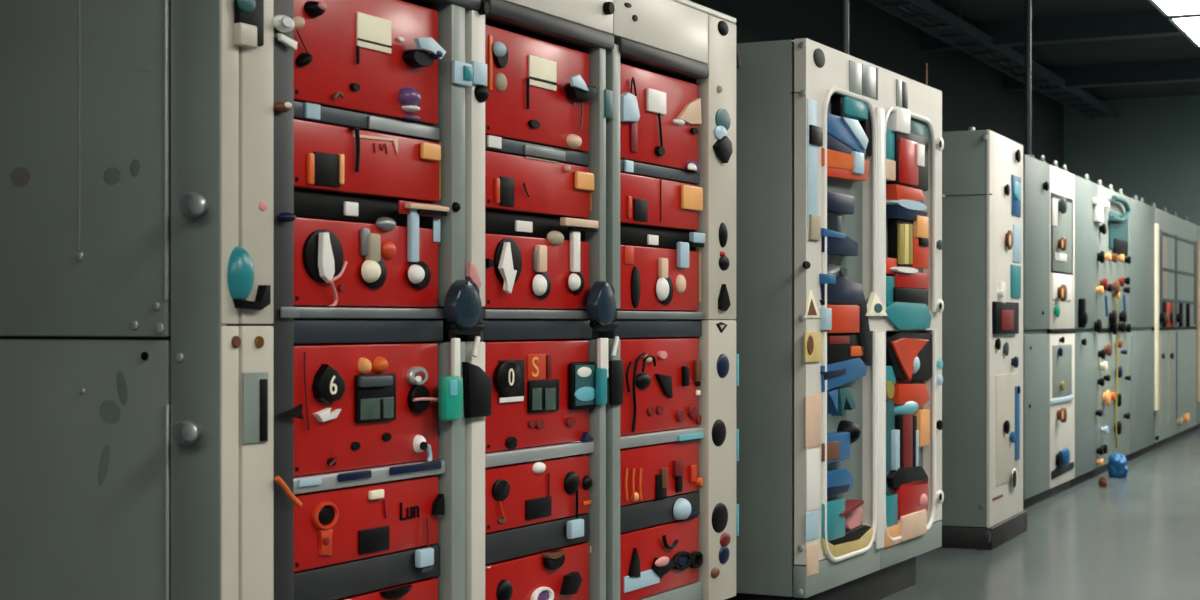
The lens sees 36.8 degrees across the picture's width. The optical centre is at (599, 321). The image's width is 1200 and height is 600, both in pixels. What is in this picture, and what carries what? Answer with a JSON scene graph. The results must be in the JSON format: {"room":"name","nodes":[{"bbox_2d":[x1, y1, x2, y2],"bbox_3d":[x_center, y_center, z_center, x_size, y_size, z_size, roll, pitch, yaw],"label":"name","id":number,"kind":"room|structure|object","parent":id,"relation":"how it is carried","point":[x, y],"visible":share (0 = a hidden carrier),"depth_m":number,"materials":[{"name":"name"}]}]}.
{"room":"electrical room","nodes":[
{"label":"electrical room","id":0,"kind":"room"},
{"bbox_2d":[689,0,1063,168],"bbox_3d":[-0.834,-0.880,9.697,0.204,4.000,31.100,0,0,26],"label":"wall","id":1,"kind":"structure","parent":0,"point":[974,95],"depth_m":17.39,"materials":[{"name":"paint"}]},
{"bbox_2d":[878,428,1199,599],"bbox_3d":[3.390,1.170,7.748,9.500,0.100,31.300,0,0,26],"label":"floor","id":2,"kind":"structure","parent":0,"point":[1136,536],"depth_m":8.80,"materials":[{"name":"concrete"}]},
{"bbox_2d":[0,0,739,599],"bbox_3d":[-0.566,0.050,5.063,0.985,2.140,2.791,0,0,27],"label":"tall cabinet","id":3,"kind":"object","parent":2,"relation":"on","point":[151,326],"visible":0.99,"depth_m":3.88,"materials":[{"name":"metal"}]},
{"bbox_2d":[272,15,294,31],"bbox_3d":[-0.668,-0.636,3.843,0.020,0.036,0.070,0,0,27],"label":"lamp","id":4,"kind":"object","parent":3,"relation":"on","point":[280,23],"depth_m":3.83,"materials":[{"name":"silver metal"}]},
{"bbox_2d":[293,16,304,28],"bbox_3d":[-0.646,-0.646,3.887,0.020,0.028,0.028,0,0,27],"label":"lamp","id":5,"kind":"object","parent":3,"relation":"attached to","point":[299,22],"depth_m":3.88,"materials":[{"name":"beige plastic"}]},
{"bbox_2d":[294,189,434,227],"bbox_3d":[-0.752,-0.263,4.298,0.455,0.061,0.627,0,0,27],"label":"shelf","id":6,"kind":"object","parent":3,"relation":"attached to","point":[307,203],"depth_m":4.13,"materials":[{"name":"black metal"}]},
{"bbox_2d":[294,544,439,599],"bbox_3d":[-0.745,0.589,4.294,0.470,0.079,0.627,0,0,27],"label":"shelf","id":7,"kind":"object","parent":3,"relation":"attached to","point":[359,576],"depth_m":4.16,"materials":[{"name":"black metal"}]},
{"bbox_2d":[294,101,439,141],"bbox_3d":[-0.745,-0.465,4.294,0.470,0.036,0.627,0,0,27],"label":"shelf","id":8,"kind":"object","parent":3,"relation":"attached to","point":[311,112],"depth_m":4.18,"materials":[{"name":"metal"}]},
{"bbox_2d":[294,119,440,201],"bbox_3d":[-0.660,-0.369,4.250,0.314,0.148,0.594,0,0,27],"label":"module","id":9,"kind":"object","parent":3,"relation":"on","point":[327,158],"visible":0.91,"depth_m":4.16,"materials":[{"name":"red metal"}]},
{"bbox_2d":[294,343,441,475],"bbox_3d":[-0.655,0.195,4.247,0.326,0.286,0.594,0,0,27],"label":"module","id":10,"kind":"object","parent":3,"relation":"on","point":[365,405],"visible":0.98,"depth_m":4.14,"materials":[{"name":"metal"}]},
{"bbox_2d":[358,358,371,373],"bbox_3d":[-0.537,0.101,4.149,0.025,0.039,0.032,0,0,27],"label":"lamp","id":11,"kind":"object","parent":10,"relation":"on","point":[364,364],"depth_m":4.14,"materials":[{"name":"plastic"}]},
{"bbox_2d":[358,375,392,387],"bbox_3d":[-0.519,0.138,4.175,0.014,0.025,0.130,0,0,27],"label":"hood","id":12,"kind":"object","parent":10,"relation":"attached to","point":[364,381],"depth_m":4.17,"materials":[{"name":"plastic"}]},
{"bbox_2d":[373,356,387,372],"bbox_3d":[-0.507,0.100,4.207,0.025,0.040,0.041,0,0,27],"label":"lamp","id":13,"kind":"object","parent":10,"relation":"on","point":[380,363],"depth_m":4.20,"materials":[{"name":"orange plastic"}]},
{"bbox_2d":[406,367,427,384],"bbox_3d":[-0.440,0.130,4.350,0.014,0.045,0.079,0,0,27],"label":"switch","id":14,"kind":"object","parent":10,"relation":"attached to","point":[414,375],"depth_m":4.33,"materials":[{"name":"silver metal"}]},
{"bbox_2d":[294,476,443,572],"bbox_3d":[-0.657,0.493,4.248,0.322,0.228,0.594,0,0,27],"label":"module","id":15,"kind":"object","parent":3,"relation":"on","point":[332,526],"visible":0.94,"depth_m":4.17,"materials":[{"name":"metal"}]},
{"bbox_2d":[318,506,334,523],"bbox_3d":[-0.610,0.431,4.029,0.006,0.042,0.060,0,0,27],"label":"socket","id":16,"kind":"object","parent":15,"relation":"attached to","point":[326,514],"depth_m":4.02,"materials":[{"name":"black plastic"}]},
{"bbox_2d":[294,0,445,124],"bbox_3d":[-0.647,-0.627,4.243,0.344,0.282,0.594,0,0,27],"label":"module","id":17,"kind":"object","parent":3,"relation":"on","point":[371,57],"visible":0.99,"depth_m":4.18,"materials":[{"name":"red metal"}]},
{"bbox_2d":[398,86,420,120],"bbox_3d":[-0.454,-0.525,4.325,0.050,0.079,0.078,0,0,0],"label":"lamp","id":18,"kind":"object","parent":17,"relation":"attached to","point":[409,97],"depth_m":4.30,"materials":[{"name":"purple plastic"}]},
{"bbox_2d":[294,200,448,307],"bbox_3d":[-0.651,-0.162,4.245,0.335,0.253,0.594,0,0,27],"label":"module","id":19,"kind":"object","parent":3,"relation":"on","point":[382,264],"visible":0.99,"depth_m":4.16,"materials":[{"name":"red metal"}]},
{"bbox_2d":[381,241,395,259],"bbox_3d":[-0.494,-0.169,4.244,0.016,0.045,0.059,0,0,27],"label":"light","id":20,"kind":"object","parent":19,"relation":"attached to","point":[388,248],"depth_m":4.23,"materials":[{"name":"red plastic"}]},
{"bbox_2d":[336,578,437,599],"bbox_3d":[-0.655,0.735,4.247,0.325,0.208,0.594,0,0,27],"label":"module","id":21,"kind":"object","parent":3,"relation":"on","point":[427,589],"visible":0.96,"depth_m":4.32,"materials":[{"name":"red metal"}]},
{"bbox_2d":[418,0,480,10],"bbox_3d":[-0.513,-0.809,4.219,0.072,0.048,0.804,0,0,27],"label":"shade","id":22,"kind":"object","parent":3,"relation":"hanging from","point":[438,5],"depth_m":4.47,"materials":[{"name":"black metal"}]},
{"bbox_2d":[439,376,462,420],"bbox_3d":[-0.365,0.187,4.420,0.030,0.110,0.083,0,0,27],"label":"switch","id":23,"kind":"object","parent":3,"relation":"attached to","point":[450,387],"depth_m":4.39,"materials":[{"name":"green plastic"}]},
{"bbox_2d":[415,455,591,538],"bbox_3d":[-0.286,0.492,4.967,0.322,0.226,0.584,0,0,27],"label":"module","id":24,"kind":"object","parent":3,"relation":"on","point":[526,493],"visible":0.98,"depth_m":4.89,"materials":[{"name":"red metal"}]},
{"bbox_2d":[492,479,509,500],"bbox_3d":[-0.258,0.438,4.708,0.010,0.056,0.083,0,0,27],"label":"socket","id":25,"kind":"object","parent":24,"relation":"attached to","point":[501,487],"depth_m":4.70,"materials":[{"name":"black plastic"}]},
{"bbox_2d":[418,543,591,599],"bbox_3d":[-0.287,0.735,4.967,0.320,0.208,0.584,0,0,27],"label":"module","id":26,"kind":"object","parent":3,"relation":"on","point":[562,573],"visible":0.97,"depth_m":4.92,"materials":[{"name":"red metal"}]},
{"bbox_2d":[542,550,564,569],"bbox_3d":[-0.128,0.656,4.955,0.063,0.049,0.105,0,0,0],"label":"socket","id":27,"kind":"object","parent":26,"relation":"attached to","point":[555,559],"depth_m":4.94,"materials":[{"name":"black plastic"}]},
{"bbox_2d":[429,209,584,240],"bbox_3d":[-0.383,-0.263,5.014,0.455,0.061,0.610,0,0,27],"label":"shelf","id":28,"kind":"object","parent":3,"relation":"attached to","point":[496,222],"depth_m":4.85,"materials":[{"name":"black metal"}]},
{"bbox_2d":[421,150,593,218],"bbox_3d":[-0.290,-0.369,4.969,0.314,0.148,0.584,0,0,27],"label":"module","id":29,"kind":"object","parent":3,"relation":"on","point":[513,183],"visible":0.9,"depth_m":4.88,"materials":[{"name":"red metal"}]},
{"bbox_2d":[431,24,596,151],"bbox_3d":[-0.279,-0.627,4.963,0.338,0.282,0.584,0,0,27],"label":"module","id":30,"kind":"object","parent":3,"relation":"on","point":[540,92],"visible":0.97,"depth_m":4.88,"materials":[{"name":"red metal"}]},
{"bbox_2d":[495,73,506,91],"bbox_3d":[-0.254,-0.626,4.710,0.014,0.050,0.051,0,0,27],"label":"light","id":31,"kind":"object","parent":30,"relation":"attached to","point":[500,78],"depth_m":4.70,"materials":[{"name":"beige plastic"}]},
{"bbox_2d":[566,134,581,148],"bbox_3d":[-0.067,-0.507,5.063,0.024,0.041,0.072,0,0,27],"label":"lamp","id":32,"kind":"object","parent":30,"relation":"attached to","point":[573,141],"depth_m":5.05,"materials":[{"name":"beige plastic"}]},
{"bbox_2d":[430,217,598,309],"bbox_3d":[-0.282,-0.162,4.965,0.330,0.253,0.584,0,0,27],"label":"module","id":33,"kind":"object","parent":3,"relation":"on","point":[551,272],"visible":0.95,"depth_m":4.88,"materials":[{"name":"red metal"}]},
{"bbox_2d":[485,513,589,564],"bbox_3d":[-0.376,0.589,5.010,0.470,0.079,0.610,0,0,27],"label":"shelf","id":34,"kind":"object","parent":3,"relation":"attached to","point":[511,543],"depth_m":4.87,"materials":[{"name":"black metal"}]},
{"bbox_2d":[485,135,589,165],"bbox_3d":[-0.376,-0.465,5.010,0.470,0.036,0.610,0,0,27],"label":"shelf","id":35,"kind":"object","parent":3,"relation":"attached to","point":[492,143],"depth_m":4.88,"materials":[{"name":"metal"}]},
{"bbox_2d":[485,340,596,452],"bbox_3d":[-0.285,0.195,4.966,0.325,0.286,0.584,0,0,27],"label":"module","id":36,"kind":"object","parent":3,"relation":"on","point":[543,392],"visible":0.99,"depth_m":4.88,"materials":[{"name":"red metal"}]},
{"bbox_2d":[481,0,613,50],"bbox_3d":[-0.148,-0.809,4.927,0.072,0.048,0.706,0,0,27],"label":"shade","id":37,"kind":"object","parent":3,"relation":"hanging from","point":[529,16],"depth_m":4.91,"materials":[{"name":"black metal"}]},
{"bbox_2d":[596,368,606,404],"bbox_3d":[0.004,0.184,5.148,0.020,0.106,0.044,0,0,27],"label":"lamp","id":38,"kind":"object","parent":3,"relation":"attached to","point":[601,373],"depth_m":5.13,"materials":[{"name":"teal plastic"}]},
{"bbox_2d":[567,439,702,519],"bbox_3d":[0.065,0.502,5.640,0.330,0.246,0.590,0,0,27],"label":"module","id":39,"kind":"object","parent":3,"relation":"on","point":[655,471],"visible":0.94,"depth_m":5.59,"materials":[{"name":"red metal"}]},
{"bbox_2d":[631,492,638,501],"bbox_3d":[0.109,0.525,5.416,0.012,0.029,0.041,0,0,27],"label":"light","id":40,"kind":"object","parent":39,"relation":"attached to","point":[634,495],"depth_m":5.41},
{"bbox_2d":[573,517,702,599],"bbox_3d":[0.061,0.735,5.642,0.321,0.208,0.590,0,0,27],"label":"module","id":41,"kind":"object","parent":3,"relation":"on","point":[663,557],"visible":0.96,"depth_m":5.56,"materials":[{"name":"red metal"}]},
{"bbox_2d":[583,232,704,310],"bbox_3d":[0.063,-0.161,5.641,0.325,0.251,0.590,0,0,27],"label":"module","id":42,"kind":"object","parent":3,"relation":"on","point":[651,279],"visible":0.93,"depth_m":5.57,"materials":[{"name":"red metal"}]},
{"bbox_2d":[656,242,688,304],"bbox_3d":[0.228,-0.153,5.638,0.111,0.200,0.203,0,0,0],"label":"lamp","id":43,"kind":"object","parent":42,"relation":"attached to","point":[672,265],"depth_m":5.66,"materials":[{"name":"white plastic"}]},
{"bbox_2d":[676,274,685,293],"bbox_3d":[0.261,-0.120,5.704,0.018,0.062,0.061,0,0,27],"label":"light","id":44,"kind":"object","parent":42,"relation":"attached to","point":[680,278],"depth_m":5.69,"materials":[{"name":"beige plastic"}]},
{"bbox_2d":[620,224,694,250],"bbox_3d":[-0.035,-0.263,5.689,0.455,0.061,0.633,0,0,27],"label":"shelf","id":45,"kind":"object","parent":3,"relation":"attached to","point":[631,235],"depth_m":5.56,"materials":[{"name":"black metal"}]},
{"bbox_2d":[620,491,699,532],"bbox_3d":[-0.028,0.589,5.685,0.470,0.079,0.633,0,0,27],"label":"shelf","id":46,"kind":"object","parent":3,"relation":"attached to","point":[640,515],"depth_m":5.54,"materials":[{"name":"black metal"}]},
{"bbox_2d":[620,159,699,183],"bbox_3d":[-0.028,-0.465,5.685,0.470,0.036,0.633,0,0,27],"label":"shelf","id":47,"kind":"object","parent":3,"relation":"attached to","point":[626,166],"depth_m":5.58,"materials":[{"name":"metal"}]},
{"bbox_2d":[620,63,701,171],"bbox_3d":[0.062,-0.627,5.641,0.322,0.282,0.590,0,0,27],"label":"module","id":48,"kind":"object","parent":3,"relation":"on","point":[660,115],"visible":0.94,"depth_m":5.56,"materials":[{"name":"red metal"}]},
{"bbox_2d":[620,338,701,435],"bbox_3d":[0.061,0.195,5.642,0.320,0.286,0.590,0,0,27],"label":"module","id":49,"kind":"object","parent":3,"relation":"on","point":[661,377],"visible":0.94,"depth_m":5.57,"materials":[{"name":"red metal"}]},
{"bbox_2d":[620,173,702,230],"bbox_3d":[0.058,-0.369,5.643,0.314,0.148,0.590,0,0,27],"label":"module","id":50,"kind":"object","parent":3,"relation":"on","point":[644,201],"visible":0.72,"depth_m":5.58,"materials":[{"name":"red metal"}]},
{"bbox_2d":[614,37,708,79],"bbox_3d":[0.179,-0.809,5.562,0.072,0.048,0.638,0,0,27],"label":"shade","id":51,"kind":"object","parent":3,"relation":"hanging from","point":[644,51],"depth_m":5.53,"materials":[{"name":"black metal"}]},
{"bbox_2d":[725,38,943,599],"bbox_3d":[0.708,-0.009,7.399,0.986,2.257,1.717,0,0,27],"label":"tall cabinet","id":52,"kind":"object","parent":2,"relation":"on","point":[840,304],"visible":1,"depth_m":6.74,"materials":[{"name":"metal"}]},
{"bbox_2d":[820,368,845,379],"bbox_3d":[0.845,0.193,6.700,0.060,0.039,0.238,0,0,27],"label":"tray","id":53,"kind":"object","parent":52,"relation":"on","point":[825,373],"depth_m":6.67,"materials":[{"name":"blue plastic"}]},
{"bbox_2d":[827,484,849,496],"bbox_3d":[0.864,0.626,6.740,0.056,0.035,0.262,0,0,27],"label":"tray","id":54,"kind":"object","parent":52,"relation":"on","point":[833,490],"depth_m":6.73,"materials":[{"name":"blue plastic"}]},
{"bbox_2d":[821,236,857,255],"bbox_3d":[0.880,-0.294,6.775,0.055,0.080,0.375,0,0,27],"label":"tray","id":55,"kind":"object","parent":52,"relation":"on","point":[830,245],"depth_m":6.74,"materials":[{"name":"blue plastic"}]},
{"bbox_2d":[827,468,853,490],"bbox_3d":[0.874,0.597,6.768,0.050,0.089,0.330,0,0,27],"label":"tray","id":56,"kind":"object","parent":52,"relation":"on","point":[838,479],"depth_m":6.76,"materials":[{"name":"blue plastic"}]},
{"bbox_2d":[820,276,864,300],"bbox_3d":[0.897,-0.126,6.807,0.055,0.097,0.490,0,0,27],"label":"block","id":57,"kind":"object","parent":52,"relation":"attached to","point":[832,288],"depth_m":6.75,"materials":[{"name":"blue plastic"}]},
{"bbox_2d":[820,358,867,391],"bbox_3d":[0.905,0.197,6.822,0.055,0.117,0.504,0,0,27],"label":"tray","id":58,"kind":"object","parent":52,"relation":"on","point":[836,374],"depth_m":6.77,"materials":[{"name":"blue plastic"}]},
{"bbox_2d":[841,0,848,54],"bbox_3d":[0.978,-1.949,7.200,0.060,1.862,0.060,0,0,0],"label":"vertical conduit","id":59,"kind":"object","parent":52,"relation":"on","point":[844,3],"visible":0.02,"depth_m":7.19,"materials":[{"name":"metal"}]},
{"bbox_2d":[821,148,869,171],"bbox_3d":[0.913,-0.604,6.838,0.055,0.067,0.517,0,0,27],"label":"block","id":60,"kind":"object","parent":52,"relation":"on","point":[832,159],"depth_m":6.79,"materials":[{"name":"orange plastic"}]},
{"bbox_2d":[827,167,866,180],"bbox_3d":[0.912,-0.563,6.841,0.050,0.054,0.494,0,0,27],"label":"tray","id":61,"kind":"object","parent":52,"relation":"on","point":[833,173],"depth_m":6.85,"materials":[{"name":"red plastic"}]},
{"bbox_2d":[821,528,873,556],"bbox_3d":[0.922,0.839,6.854,0.055,0.102,0.576,0,0,27],"label":"tray","id":62,"kind":"object","parent":52,"relation":"on","point":[835,542],"depth_m":6.83,"materials":[{"name":"yellow plastic"}]},
{"bbox_2d":[886,199,926,210],"bbox_3d":[1.280,-0.488,7.544,0.060,0.043,0.440,0,0,27],"label":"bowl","id":63,"kind":"object","parent":52,"relation":"on","point":[891,204],"depth_m":7.44,"materials":[{"name":"blue plastic"}]},
{"bbox_2d":[886,332,931,381],"bbox_3d":[1.282,0.148,7.564,0.045,0.215,0.658,0,0,27],"label":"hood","id":64,"kind":"object","parent":52,"relation":"attached to","point":[908,354],"depth_m":7.51,"materials":[{"name":"plastic"}]},
{"bbox_2d":[891,384,929,408],"bbox_3d":[1.302,0.313,7.598,0.050,0.118,0.430,0,0,27],"label":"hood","id":65,"kind":"object","parent":52,"relation":"attached to","point":[906,396],"depth_m":7.51,"materials":[{"name":"plastic"}]},
{"bbox_2d":[910,119,928,147],"bbox_3d":[1.335,-0.793,7.667,0.045,0.127,0.310,0,0,27],"label":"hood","id":66,"kind":"object","parent":52,"relation":"attached to","point":[919,128],"depth_m":7.65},
{"bbox_2d":[941,127,1026,549],"bbox_3d":[1.669,0.072,9.375,0.932,2.095,1.099,0,0,24],"label":"tall cabinet","id":67,"kind":"object","parent":2,"relation":"on","point":[982,170],"visible":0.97,"depth_m":8.93,"materials":[{"name":"grey metal"}]},
{"bbox_2d":[992,301,1018,333],"bbox_3d":[2.063,-0.020,9.168,0.020,0.162,0.587,0,0,24],"label":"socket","id":68,"kind":"object","parent":67,"relation":"attached to","point":[1005,314],"depth_m":9.09,"materials":[{"name":"black plastic"}]},
{"bbox_2d":[1023,154,1074,508],"bbox_3d":[2.507,0.031,11.615,0.910,2.179,1.648,0,0,25],"label":"tall cabinet","id":69,"kind":"object","parent":2,"relation":"on","point":[1048,190],"visible":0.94,"depth_m":11.33,"materials":[{"name":"grey metal"}]},
{"bbox_2d":[1025,0,1033,157],"bbox_3d":[2.645,-1.940,11.150,0.076,1.879,0.076,0,0,0],"label":"vertical conduit","id":70,"kind":"object","parent":69,"relation":"on","point":[1027,2],"visible":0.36,"depth_m":11.13,"materials":[{"name":"metal"}]},
{"bbox_2d":[1054,305,1059,316],"bbox_3d":[2.922,-0.070,11.535,0.030,0.079,0.080,0,0,25],"label":"lamp","id":71,"kind":"object","parent":69,"relation":"attached to","point":[1056,307],"depth_m":11.51,"materials":[{"name":"green plastic"}]},
{"bbox_2d":[1070,174,1130,486],"bbox_3d":[3.360,0.031,13.473,0.900,2.179,2.437,0,0,25],"label":"tall cabinet","id":72,"kind":"object","parent":2,"relation":"on","point":[1102,258],"visible":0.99,"depth_m":13.10,"materials":[{"name":"grey metal"}]},
{"bbox_2d":[1098,476,1106,486],"bbox_3d":[3.422,1.084,12.269,0.038,0.072,0.076,0,0,-27],"label":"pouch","id":73,"kind":"object","parent":2,"relation":"on","point":[1102,482],"visible":1,"depth_m":12.25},
{"bbox_2d":[1107,452,1128,477],"bbox_3d":[3.739,1.031,13.009,0.106,0.179,0.204,0,0,-27],"label":"cloth","id":74,"kind":"object","parent":2,"relation":"on","point":[1117,464],"visible":1,"depth_m":12.98,"materials":[{"name":"blue fabric"}]},
{"bbox_2d":[1126,195,1196,460],"bbox_3d":[4.807,0.031,16.607,0.900,2.179,4.462,0,0,25],"label":"tall cabinet","id":75,"kind":"object","parent":2,"relation":"on","point":[1162,245],"visible":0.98,"depth_m":15.99,"materials":[{"name":"grey metal"}]},
{"bbox_2d":[1163,237,1166,297],"bbox_3d":[5.078,-0.490,16.235,0.004,0.540,0.399,0,0,25],"label":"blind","id":76,"kind":"object","parent":75,"relation":"hanging from","point":[1164,238],"depth_m":16.27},
{"bbox_2d":[1193,223,1199,430],"bbox_3d":[6.041,0.031,19.304,0.880,2.179,1.381,0,0,25],"label":"tall cabinet","id":77,"kind":"object","parent":2,"relation":"on","point":[1197,426],"visible":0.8,"depth_m":18.51,"materials":[{"name":"grey metal"}]},
{"bbox_2d":[921,10,1183,51],"bbox_3d":[7.269,-2.769,15.703,9.100,0.219,0.200,0,0,26],"label":"beam","id":78,"kind":"structure","parent":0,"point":[1149,23],"depth_m":16.98,"materials":[{"name":"metal"}]},
{"bbox_2d":[930,0,1199,99],"bbox_3d":[3.390,-2.930,7.748,9.500,0.100,31.300,0,0,26],"label":"ceiling","id":79,"kind":"structure","parent":0,"point":[1178,47],"depth_m":18.86,"materials":[{"name":"paint"}]},
{"bbox_2d":[865,0,1117,119],"bbox_3d":[2.635,-2.755,15.343,0.326,0.250,17.890,0,0,26],"label":"cable tray","id":80,"kind":"object","parent":79,"relation":"hanging from","point":[925,15],"visible":0.93,"depth_m":17.72,"materials":[{"name":"metal"}]},
{"bbox_2d":[1149,0,1199,16],"bbox_3d":[4.247,-2.530,11.947,1.200,0.700,1.500,0,0,26],"label":"ceiling light","id":81,"kind":"object","parent":79,"relation":"hanging from","point":[1167,8],"visible":1,"depth_m":12.50,"materials":[{"name":"plastic"}]},
{"bbox_2d":[1167,14,1199,46],"bbox_3d":[4.949,-2.530,13.385,1.200,0.700,1.500,0,0,26],"label":"ceiling light","id":82,"kind":"object","parent":79,"relation":"hanging from","point":[1189,25],"visible":0.65,"depth_m":13.29,"materials":[{"name":"plastic"}]},
{"bbox_2d":[1173,17,1199,44],"bbox_3d":[4.949,-2.197,13.385,1.140,0.025,1.440,0,0,26],"label":"diffuser","id":83,"kind":"object","parent":82,"relation":"attached to","point":[1189,26],"depth_m":13.34,"materials":[{"name":"white plastic"}]},
{"bbox_2d":[1004,59,1199,91],"bbox_3d":[8.760,-2.769,18.759,9.100,0.219,0.200,0,0,26],"label":"beam","id":84,"kind":"structure","parent":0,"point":[1188,70],"depth_m":20.09,"materials":[{"name":"metal"}]},
{"bbox_2d":[1064,95,1199,224],"bbox_3d":[10.206,-0.880,21.724,9.500,4.000,0.202,0,0,26],"label":"wall","id":85,"kind":"structure","parent":0,"point":[1151,152],"depth_m":23.18,"materials":[{"name":"paint"}]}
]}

